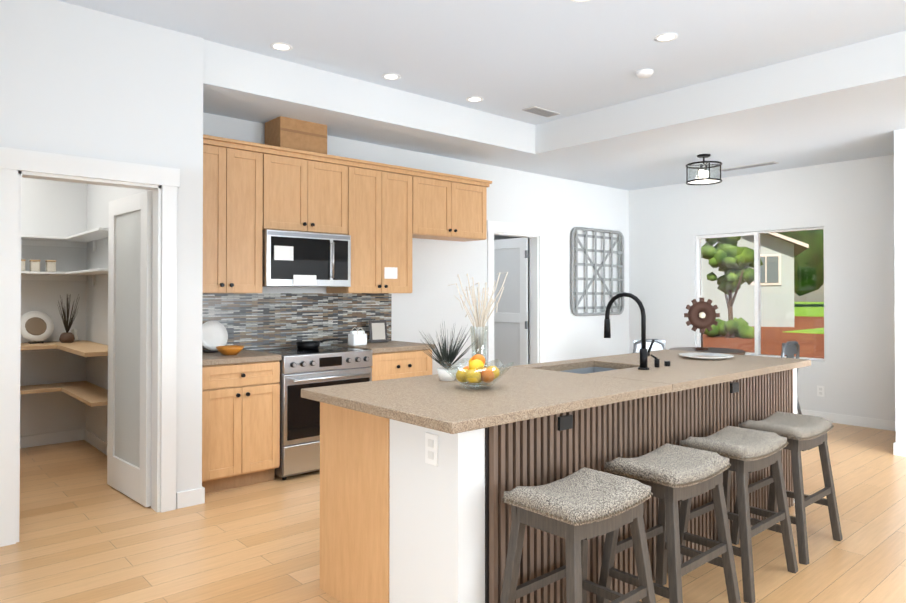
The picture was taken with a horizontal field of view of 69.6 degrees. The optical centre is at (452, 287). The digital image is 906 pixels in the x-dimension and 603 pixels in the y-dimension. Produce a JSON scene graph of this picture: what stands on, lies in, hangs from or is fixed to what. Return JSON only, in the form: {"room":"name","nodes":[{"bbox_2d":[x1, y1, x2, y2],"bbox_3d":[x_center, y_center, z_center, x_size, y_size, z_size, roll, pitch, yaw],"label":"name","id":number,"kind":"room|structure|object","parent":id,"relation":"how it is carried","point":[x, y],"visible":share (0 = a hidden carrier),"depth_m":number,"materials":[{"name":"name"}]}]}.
{"room":"dining room and kitchen","nodes":[
{"label":"dining room and kitchen","id":0,"kind":"room"},
{"bbox_2d":[0,0,202,507],"bbox_3d":[-3.456,-0.179,2.745,4.740,3.150,0.120,0,-1,-42],"label":"wall","id":1,"kind":"structure","parent":0,"point":[76,80],"depth_m":3.97,"materials":[{"name":"white paint"}]},
{"bbox_2d":[0,147,179,546],"bbox_3d":[-2.153,0.324,3.879,0.970,2.165,0.144,0,-1,-42],"label":"door frame","id":2,"kind":"structure","parent":1,"relation":"attached to","point":[18,165],"depth_m":3.84,"materials":[{"name":"white wood"}]},
{"bbox_2d":[107,191,151,506],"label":"pantry door","id":3,"kind":"structure","parent":1,"relation":"in","point":[129,345],"depth_m":4.38,"materials":[{"name":"white paint"},{"name":"frosted glass"}]},
{"bbox_2d":[86,184,151,441],"bbox_3d":[-2.626,-0.155,5.291,0.120,3.150,2.590,0,-1,-42],"label":"wall","id":4,"kind":"structure","parent":0,"point":[100,198],"depth_m":5.79,"materials":[{"name":"white paint"}]},
{"bbox_2d":[83,429,178,503],"bbox_3d":[-2.637,1.369,5.188,0.014,0.100,2.468,0,-1,-42],"label":"baseboard","id":5,"kind":"structure","parent":4,"relation":"attached to","point":[88,436],"depth_m":5.76,"materials":[{"name":"white wood"}]},
{"bbox_2d":[20,178,522,436],"bbox_3d":[-1.895,-0.133,7.588,8.240,3.150,0.120,0,-1,-42],"label":"wall","id":6,"kind":"structure","parent":0,"point":[53,208],"depth_m":5.95,"materials":[{"name":"white paint"}]},
{"bbox_2d":[20,429,83,447],"bbox_3d":[-4.141,1.372,5.495,1.800,0.100,0.014,0,-1,-42],"label":"baseboard","id":7,"kind":"structure","parent":6,"relation":"attached to","point":[73,435],"depth_m":5.92,"materials":[{"name":"white wood"}]},
{"bbox_2d":[144,113,628,374],"bbox_3d":[0.090,-0.140,6.848,6.250,3.150,0.120,0,-1,-42],"label":"wall","id":8,"kind":"structure","parent":0,"point":[560,209],"depth_m":7.24,"materials":[{"name":"white paint"}]},
{"bbox_2d":[203,138,237,293],"bbox_3d":[-1.855,-0.508,4.813,0.346,1.103,0.350,0,-1,-42],"label":"upper cabinet","id":9,"kind":"object","parent":8,"relation":"attached to","point":[220,157],"depth_m":4.73,"materials":[{"name":"brown wood"}]},
{"bbox_2d":[238,142,273,293],"bbox_3d":[-1.663,-0.506,4.983,0.407,1.103,0.350,0,-1,-42],"label":"upper cabinet","id":10,"kind":"object","parent":8,"relation":"attached to","point":[255,163],"depth_m":4.90,"materials":[{"name":"brown wood"}]},
{"bbox_2d":[274,146,317,232],"bbox_3d":[-1.394,-0.748,5.224,0.438,0.615,0.350,0,-1,-42],"label":"upper cabinet","id":11,"kind":"object","parent":8,"relation":"attached to","point":[295,172],"depth_m":5.13,"materials":[{"name":"brown wood"}]},
{"bbox_2d":[265,116,326,153],"bbox_3d":[-1.287,-1.241,5.343,0.420,0.320,0.283,0,-1,-42],"label":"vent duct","id":12,"kind":"object","parent":11,"relation":"on","point":[287,132],"visible":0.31,"depth_m":5.22,"materials":[{"name":"brown"}]},
{"bbox_2d":[262,229,350,286],"bbox_3d":[-1.240,-0.220,5.285,0.747,0.430,0.430,0,-1,-42],"label":"microwave","id":13,"kind":"object","parent":11,"relation":"attached to","point":[298,259],"visible":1,"depth_m":5.12,"materials":[{"name":"silver metal"}]},
{"bbox_2d":[318,154,341,233],"bbox_3d":[-1.156,-0.746,5.434,0.438,0.615,0.350,0,-1,-42],"label":"upper cabinet","id":14,"kind":"object","parent":8,"relation":"attached to","point":[329,169],"depth_m":5.34,"materials":[{"name":"brown wood"}]},
{"bbox_2d":[318,158,389,293],"bbox_3d":[-0.864,-0.500,5.689,0.465,1.103,0.352,0,-1,-42],"label":"upper cabinet","id":15,"kind":"object","parent":8,"relation":"attached to","point":[382,214],"depth_m":5.59,"materials":[{"name":"brown wood"}]},
{"bbox_2d":[390,166,413,293],"bbox_3d":[-0.629,-0.498,5.897,0.403,1.103,0.352,0,-1,-42],"label":"upper cabinet","id":16,"kind":"object","parent":8,"relation":"attached to","point":[401,181],"depth_m":5.82,"materials":[{"name":"brown wood"}]},
{"bbox_2d":[414,170,457,239],"bbox_3d":[-0.281,-0.764,6.210,0.530,0.565,0.350,0,-1,-42],"label":"upper cabinet","id":17,"kind":"object","parent":8,"relation":"attached to","point":[435,195],"depth_m":6.10,"materials":[{"name":"brown wood"}]},
{"bbox_2d":[446,178,489,241],"bbox_3d":[0.025,-0.761,6.481,0.530,0.565,0.350,0,-1,-42],"label":"upper cabinet","id":18,"kind":"object","parent":8,"relation":"attached to","point":[472,194],"depth_m":6.41,"materials":[{"name":"brown wood"}]},
{"bbox_2d":[494,237,528,367],"bbox_3d":[0.611,0.424,7.881,0.110,2.020,0.749,0,-1,-42],"label":"door","id":19,"kind":"structure","parent":8,"relation":"in","point":[511,324],"depth_m":7.82,"materials":[{"name":"white wood"}]},
{"bbox_2d":[487,220,545,365],"bbox_3d":[0.683,0.362,7.350,0.960,2.155,0.148,0,-1,-42],"label":"door frame","id":20,"kind":"structure","parent":8,"relation":"attached to","point":[537,311],"depth_m":7.56,"materials":[{"name":"white wood"}]},
{"bbox_2d":[571,227,623,315],"bbox_3d":[1.854,-0.192,8.288,1.098,1.098,0.049,0,-1,-42],"label":"art","id":21,"kind":"object","parent":8,"relation":"attached to","point":[586,250],"visible":1,"depth_m":8.22},
{"bbox_2d":[0,423,905,602],"bbox_3d":[0.618,1.456,2.753,10.870,0.120,10.670,0,-1,-42],"label":"floor","id":22,"kind":"structure","parent":0,"point":[88,533],"depth_m":3.57,"materials":[{"name":"brown wood"}]},
{"bbox_2d":[202,362,279,492],"bbox_3d":[-1.678,0.973,4.776,0.580,0.885,0.620,0,-1,-42],"label":"base cabinet","id":23,"kind":"object","parent":22,"relation":"on","point":[241,403],"depth_m":4.54,"materials":[{"name":"brown wood"}]},
{"bbox_2d":[202,350,281,365],"bbox_3d":[-1.674,0.510,4.775,0.588,0.040,0.633,0,-1,-42],"label":"countertop","id":24,"kind":"structure","parent":23,"relation":"on","point":[208,359],"depth_m":4.60,"materials":[{"name":"beige stone"}]},
{"bbox_2d":[202,321,227,352],"bbox_3d":[-1.810,0.370,4.907,0.230,0.240,0.087,0,-1,-42],"label":"plate","id":25,"kind":"object","parent":24,"relation":"on","point":[214,334],"visible":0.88,"depth_m":4.91,"materials":[{"name":"white ceramic"}]},
{"bbox_2d":[216,345,243,354],"bbox_3d":[-1.615,0.459,4.718,0.200,0.060,0.200,0,-1,-42],"label":"bowl","id":26,"kind":"object","parent":24,"relation":"on","point":[231,350],"visible":1,"depth_m":4.66,"materials":[{"name":"orange ceramic"}]},
{"bbox_2d":[253,345,371,479],"bbox_3d":[-1.128,0.959,5.189,0.776,0.920,0.699,0,-1,-42],"label":"range","id":27,"kind":"object","parent":22,"relation":"on","point":[327,365],"visible":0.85,"depth_m":4.85,"materials":[{"name":"silver metal"}]},
{"bbox_2d":[296,338,340,349],"bbox_3d":[-1.117,0.461,5.353,0.363,0.078,0.200,0,-1,-42],"label":"pan","id":28,"kind":"object","parent":27,"relation":"on","point":[306,345],"visible":0.98,"depth_m":5.24,"materials":[{"name":"black metal"}]},
{"bbox_2d":[370,350,431,380],"bbox_3d":[-0.626,0.981,5.707,0.649,0.885,0.620,0,-1,-42],"label":"base cabinet","id":29,"kind":"object","parent":22,"relation":"on","point":[407,363],"depth_m":5.48,"materials":[{"name":"brown wood"}]},
{"bbox_2d":[330,342,433,353],"bbox_3d":[-0.616,0.519,5.712,0.673,0.040,0.633,0,-1,-42],"label":"countertop","id":30,"kind":"structure","parent":29,"relation":"on","point":[379,347],"depth_m":5.57,"materials":[{"name":"beige stone"}]},
{"bbox_2d":[348,327,366,345],"bbox_3d":[-0.819,0.421,5.584,0.140,0.152,0.100,0,-1,-42],"label":"bag","id":31,"kind":"object","parent":30,"relation":"on","point":[357,338],"visible":1,"depth_m":5.54,"materials":[{"name":"white paper"}]},
{"bbox_2d":[368,320,387,342],"bbox_3d":[-0.683,0.397,5.893,0.170,0.199,0.078,0,-1,-30],"label":"photo frame","id":32,"kind":"object","parent":30,"relation":"on","point":[377,330],"visible":1,"depth_m":5.87,"materials":[{"name":"black wood"}]},
{"bbox_2d":[314,364,796,602],"bbox_3d":[0.848,0.960,3.662,3.046,0.890,1.000,0,-1,-42],"label":"kitchen island","id":33,"kind":"object","parent":22,"relation":"on","point":[419,475],"depth_m":2.67,"materials":[{"name":"maple"},{"name":"white paint"},{"name":"speckled brown granite"}]},
{"bbox_2d":[301,349,810,435],"bbox_3d":[0.840,0.495,3.673,3.190,0.040,1.060,0,-1,-42],"label":"island countertop","id":34,"kind":"structure","parent":33,"relation":"on","point":[522,393],"depth_m":3.02,"materials":[{"name":"beige stone"}]},
{"bbox_2d":[419,321,478,380],"bbox_3d":[-0.049,0.318,3.323,0.323,0.306,0.320,0,-1,-42],"label":"spiky plant","id":35,"kind":"object","parent":34,"relation":"on","point":[445,357],"visible":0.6,"depth_m":3.29,"materials":[{"name":"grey plant"}]},
{"bbox_2d":[441,354,513,389],"bbox_3d":[0.110,0.389,3.027,0.342,0.157,0.342,0,-1,-42],"label":"fruit bowl","id":36,"kind":"object","parent":34,"relation":"on","point":[476,370],"visible":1,"depth_m":2.97,"materials":[{"name":"clear glass"}]},
{"bbox_2d":[448,272,507,364],"bbox_3d":[0.147,0.194,3.544,0.272,0.557,0.278,0,-1,-42],"label":"dried branches","id":37,"kind":"object","parent":34,"relation":"on","point":[479,335],"visible":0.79,"depth_m":3.55,"materials":[{"name":"beige plant"}]},
{"bbox_2d":[679,353,733,359],"bbox_3d":[1.718,0.470,4.424,0.350,0.022,0.350,0,-1,-42],"label":"plate","id":38,"kind":"object","parent":34,"relation":"on","point":[710,356],"visible":1,"depth_m":4.43,"materials":[{"name":"white ceramic"}]},
{"bbox_2d":[500,467,655,602],"bbox_3d":[0.457,1.055,2.373,0.517,0.682,0.397,0,-1,-42],"label":"stool","id":39,"kind":"object","parent":22,"relation":"on","point":[578,510],"visible":1,"depth_m":2.32,"materials":[{"name":"grey fabric"}]},
{"bbox_2d":[633,339,665,352],"bbox_3d":[2.089,0.996,7.152,0.482,0.889,0.504,0,-1,-1],"label":"dining chair","id":40,"kind":"object","parent":22,"relation":"on","point":[658,344],"visible":0.1,"depth_m":6.93,"materials":[{"name":"silver metal"}]},
{"bbox_2d":[596,443,740,602],"bbox_3d":[0.921,1.059,2.784,0.517,0.682,0.397,0,-1,-42],"label":"stool","id":41,"kind":"object","parent":22,"relation":"on","point":[671,475],"visible":1,"depth_m":2.73,"materials":[{"name":"grey fabric"}]},
{"bbox_2d":[669,347,744,354],"bbox_3d":[2.715,1.053,6.972,0.760,0.765,0.760,0,-1,-42],"label":"dining table","id":42,"kind":"object","parent":22,"relation":"on","point":[725,350],"visible":0.12,"depth_m":6.91,"materials":[{"name":"brown wood"}]},
{"bbox_2d":[684,298,719,349],"bbox_3d":[2.682,0.390,7.016,0.305,0.560,0.261,0,-1,-42],"label":"sculpture","id":43,"kind":"object","parent":42,"relation":"on","point":[701,315],"visible":1,"depth_m":7.00,"materials":[{"name":"brown metal"}]},
{"bbox_2d":[679,426,797,602],"bbox_3d":[1.378,1.063,3.188,0.517,0.682,0.397,0,-1,-42],"label":"stool","id":44,"kind":"object","parent":22,"relation":"on","point":[745,451],"visible":0.88,"depth_m":3.12,"materials":[{"name":"grey fabric"}]},
{"bbox_2d":[731,411,842,564],"bbox_3d":[1.842,1.067,3.599,0.517,0.682,0.397,0,-1,-42],"label":"stool","id":45,"kind":"object","parent":22,"relation":"on","point":[800,432],"visible":0.88,"depth_m":3.53,"materials":[{"name":"grey wood"}]},
{"bbox_2d":[781,341,801,413],"bbox_3d":[3.300,0.993,6.795,0.483,0.888,0.502,0,-1,-38],"label":"dining chair","id":46,"kind":"object","parent":22,"relation":"on","point":[790,349],"visible":0.21,"depth_m":6.64,"materials":[{"name":"silver metal"}]},
{"bbox_2d":[58,0,905,124],"bbox_3d":[0.455,-1.722,0.840,8.050,0.100,7.980,0,-1,-42],"label":"ceiling","id":47,"kind":"structure","parent":0,"point":[511,59],"depth_m":4.27,"materials":[{"name":"white paint"}]},
{"bbox_2d":[270,42,292,50],"bbox_3d":[-1.166,-1.635,4.427,0.150,0.006,0.150,0,-1,-42],"label":"recessed light","id":48,"kind":"object","parent":47,"relation":"in","point":[280,46],"visible":1,"depth_m":4.42,"materials":[{"name":"white plastic"}]},
{"bbox_2d":[381,73,400,79],"bbox_3d":[-0.478,-1.629,5.037,0.150,0.006,0.150,0,-1,-42],"label":"recessed light","id":49,"kind":"object","parent":47,"relation":"in","point":[390,76],"visible":1,"depth_m":5.03,"materials":[{"name":"white plastic"}]},
{"bbox_2d":[466,97,482,101],"bbox_3d":[0.188,-1.623,5.627,0.150,0.006,0.150,0,-1,-42],"label":"recessed light","id":50,"kind":"object","parent":47,"relation":"in","point":[474,99],"visible":1,"depth_m":5.63,"materials":[{"name":"white plastic"}]},
{"bbox_2d":[522,106,559,116],"bbox_3d":[0.814,-1.617,6.007,0.360,0.012,0.150,0,-1,-42],"label":"ceiling vent","id":51,"kind":"object","parent":47,"relation":"in","point":[540,111],"visible":0.98,"depth_m":5.98,"materials":[{"name":"grey metal"}]},
{"bbox_2d":[571,0,589,2],"bbox_3d":[0.729,-1.642,3.675,0.150,0.006,0.150,0,-1,-42],"label":"recessed light","id":52,"kind":"object","parent":47,"relation":"in","point":[578,1],"visible":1,"depth_m":3.73,"materials":[{"name":"white plastic"}]},
{"bbox_2d":[636,69,653,77],"bbox_3d":[1.450,-1.615,4.927,0.130,0.036,0.130,0,-1,-42],"label":"recessed light","id":53,"kind":"object","parent":47,"relation":"attached to","point":[643,73],"visible":0.98,"depth_m":4.89,"materials":[{"name":"white plastic"}]},
{"bbox_2d":[654,33,677,41],"bbox_3d":[1.395,-1.636,4.265,0.150,0.006,0.150,0,-1,-42],"label":"recessed light","id":54,"kind":"object","parent":47,"relation":"in","point":[665,37],"visible":1,"depth_m":4.26,"materials":[{"name":"white plastic"}]},
{"bbox_2d":[203,30,905,190],"bbox_3d":[3.007,-1.551,3.568,6.010,0.390,8.680,0,-1,-42],"label":"ceiling","id":55,"kind":"structure","parent":0,"point":[844,103],"depth_m":5.42,"materials":[{"name":"white paint"}]},
{"bbox_2d":[686,154,721,184],"bbox_3d":[2.518,-1.189,6.537,0.348,0.277,0.348,0,-1,-42],"label":"ceiling light fixture","id":56,"kind":"object","parent":55,"relation":"attached to","point":[705,173],"visible":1,"depth_m":6.53,"materials":[{"name":"black metal"}]},
{"bbox_2d":[719,161,777,170],"bbox_3d":[3.218,-1.317,7.105,0.120,0.012,0.600,0,-1,-42],"label":"ceiling vent","id":57,"kind":"object","parent":55,"relation":"in","point":[750,166],"visible":0.88,"depth_m":7.07,"materials":[{"name":"grey metal"}]},
{"bbox_2d":[529,155,895,420],"bbox_3d":[4.681,-0.146,6.287,0.120,3.150,10.550,0,-1,-42],"label":"wall","id":58,"kind":"structure","parent":0,"point":[848,206],"depth_m":7.01,"materials":[{"name":"white paint"}]},
{"bbox_2d":[696,227,824,360],"bbox_3d":[3.545,0.076,7.583,0.060,1.446,1.476,0,-1,-42],"label":"window","id":59,"kind":"structure","parent":58,"relation":"in","point":[757,297],"depth_m":7.56,"materials":[{"name":"white plastic"}]},
{"bbox_2d":[817,385,824,396],"bbox_3d":[3.953,1.116,6.999,0.008,0.116,0.072,0,-1,-42],"label":"electrical outlet","id":60,"kind":"object","parent":58,"relation":"attached to","point":[820,391],"visible":1,"depth_m":7.00,"materials":[{"name":"white plastic"}]},
{"bbox_2d":[797,409,895,430],"bbox_3d":[3.484,1.391,7.523,0.014,0.100,3.350,0,-1,-42],"label":"baseboard","id":61,"kind":"structure","parent":58,"relation":"attached to","point":[875,423],"depth_m":6.74,"materials":[{"name":"white wood"}]},
{"bbox_2d":[894,129,905,443],"bbox_3d":[4.227,0.045,5.863,1.120,2.760,0.140,0,-1,-42],"label":"wall","id":62,"kind":"structure","parent":0,"point":[900,241],"depth_m":5.51,"materials":[{"name":"white paint"}]},
{"bbox_2d":[893,442,905,455],"bbox_3d":[4.156,1.376,5.890,1.094,0.100,0.014,0,-1,-42],"label":"baseboard","id":63,"kind":"structure","parent":62,"relation":"attached to","point":[898,449],"depth_m":5.50,"materials":[{"name":"white"}]},
{"bbox_3d":[-4.076,-0.168,3.927,0.120,3.150,2.470,0,-1,-42],"label":"wall","id":64,"kind":"structure","parent":0,"visible":0},
{"bbox_2d":[20,235,55,394],"bbox_3d":[-3.886,0.252,5.459,1.536,1.400,0.418,0,-1,-42],"label":"shelf","id":65,"kind":"object","parent":64,"relation":"attached to","point":[33,240],"depth_m":5.74,"materials":[{"name":"brown wood"}]},
{"bbox_2d":[21,259,25,270],"bbox_3d":[-3.752,-0.190,5.643,0.074,0.104,0.074,0,-1,-42],"label":"jar","id":66,"kind":"object","parent":65,"relation":"on","point":[23,264],"visible":0.27,"depth_m":5.63,"materials":[{"name":"beige"}]},
{"bbox_2d":[29,260,40,271],"bbox_3d":[-3.670,-0.189,5.716,0.074,0.104,0.074,0,-1,-42],"label":"jar","id":67,"kind":"object","parent":65,"relation":"on","point":[34,265],"visible":0.92,"depth_m":5.69,"materials":[{"name":"beige ceramic"}]},
{"bbox_2d":[21,311,53,343],"bbox_3d":[-3.676,0.351,5.744,0.278,0.285,0.098,0,-1,-42],"label":"plate","id":68,"kind":"object","parent":65,"relation":"on","point":[37,326],"visible":1,"depth_m":5.75,"materials":[{"name":"white ceramic"}]},
{"bbox_2d":[45,260,55,271],"bbox_3d":[-3.580,-0.188,5.796,0.074,0.104,0.074,0,-1,-42],"label":"jar","id":69,"kind":"object","parent":65,"relation":"on","point":[50,265],"visible":0.92,"depth_m":5.77,"materials":[{"name":"beige ceramic"}]},
{"bbox_2d":[58,294,79,342],"bbox_3d":[-3.456,0.276,5.847,0.181,0.437,0.153,0,-1,-42],"label":"potted plant","id":70,"kind":"object","parent":65,"relation":"on","point":[67,336],"depth_m":5.82,"materials":[{"name":"brown plant"}]},
{"bbox_2d":[71,328,77,341],"bbox_3d":[-3.473,0.435,5.971,0.070,0.120,0.070,0,-1,-42],"label":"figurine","id":71,"kind":"object","parent":65,"relation":"on","point":[74,331],"visible":0.67,"depth_m":5.96,"materials":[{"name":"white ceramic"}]},
{"bbox_2d":[56,227,108,406],"bbox_3d":[-2.959,0.225,5.333,0.313,1.350,1.000,0,-1,-42],"label":"shelf","id":72,"kind":"object","parent":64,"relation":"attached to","point":[90,394],"depth_m":5.51,"materials":[{"name":"brown wood"}]},
{"label":"outside","id":73,"kind":"structure","parent":0,"visible":0},
{"bbox_2d":[703,316,823,358],"bbox_3d":[38.930,2.454,67.764,131.950,0.200,130.000,0,-1,-42],"label":"ground","id":74,"kind":"structure","parent":73,"point":[747,344],"depth_m":23.80,"materials":[{"name":"brown soil"}]},
{"bbox_2d":[701,236,762,338],"bbox_3d":[10.832,-0.932,25.634,2.436,5.965,2.312,0,-1,-42],"label":"tree","id":75,"kind":"object","parent":74,"relation":"on","point":[732,258],"depth_m":25.15,"materials":[{"name":"green plant"}]},
{"bbox_2d":[701,233,808,326],"bbox_3d":[14.738,-1.292,40.393,11.800,6.780,12.200,0,-1,23],"label":"house","id":76,"kind":"structure","parent":74,"relation":"on","point":[780,273],"depth_m":33.70,"materials":[{"name":"white paint"}]},
{"bbox_2d":[785,302,823,333],"bbox_3d":[47.145,2.407,75.042,110.000,0.030,130.000,0,-1,-42],"label":"lawn","id":77,"kind":"structure","parent":74,"relation":"on","point":[804,310],"depth_m":60.93,"materials":[{"name":"green plant"}]},
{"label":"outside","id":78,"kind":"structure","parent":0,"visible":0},
{"bbox_2d":[777,229,823,295],"bbox_3d":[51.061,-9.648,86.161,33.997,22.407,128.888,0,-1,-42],"label":"tree","id":79,"kind":"object","parent":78,"point":[807,269],"depth_m":77.55,"materials":[{"name":"green plant"}]}
]}

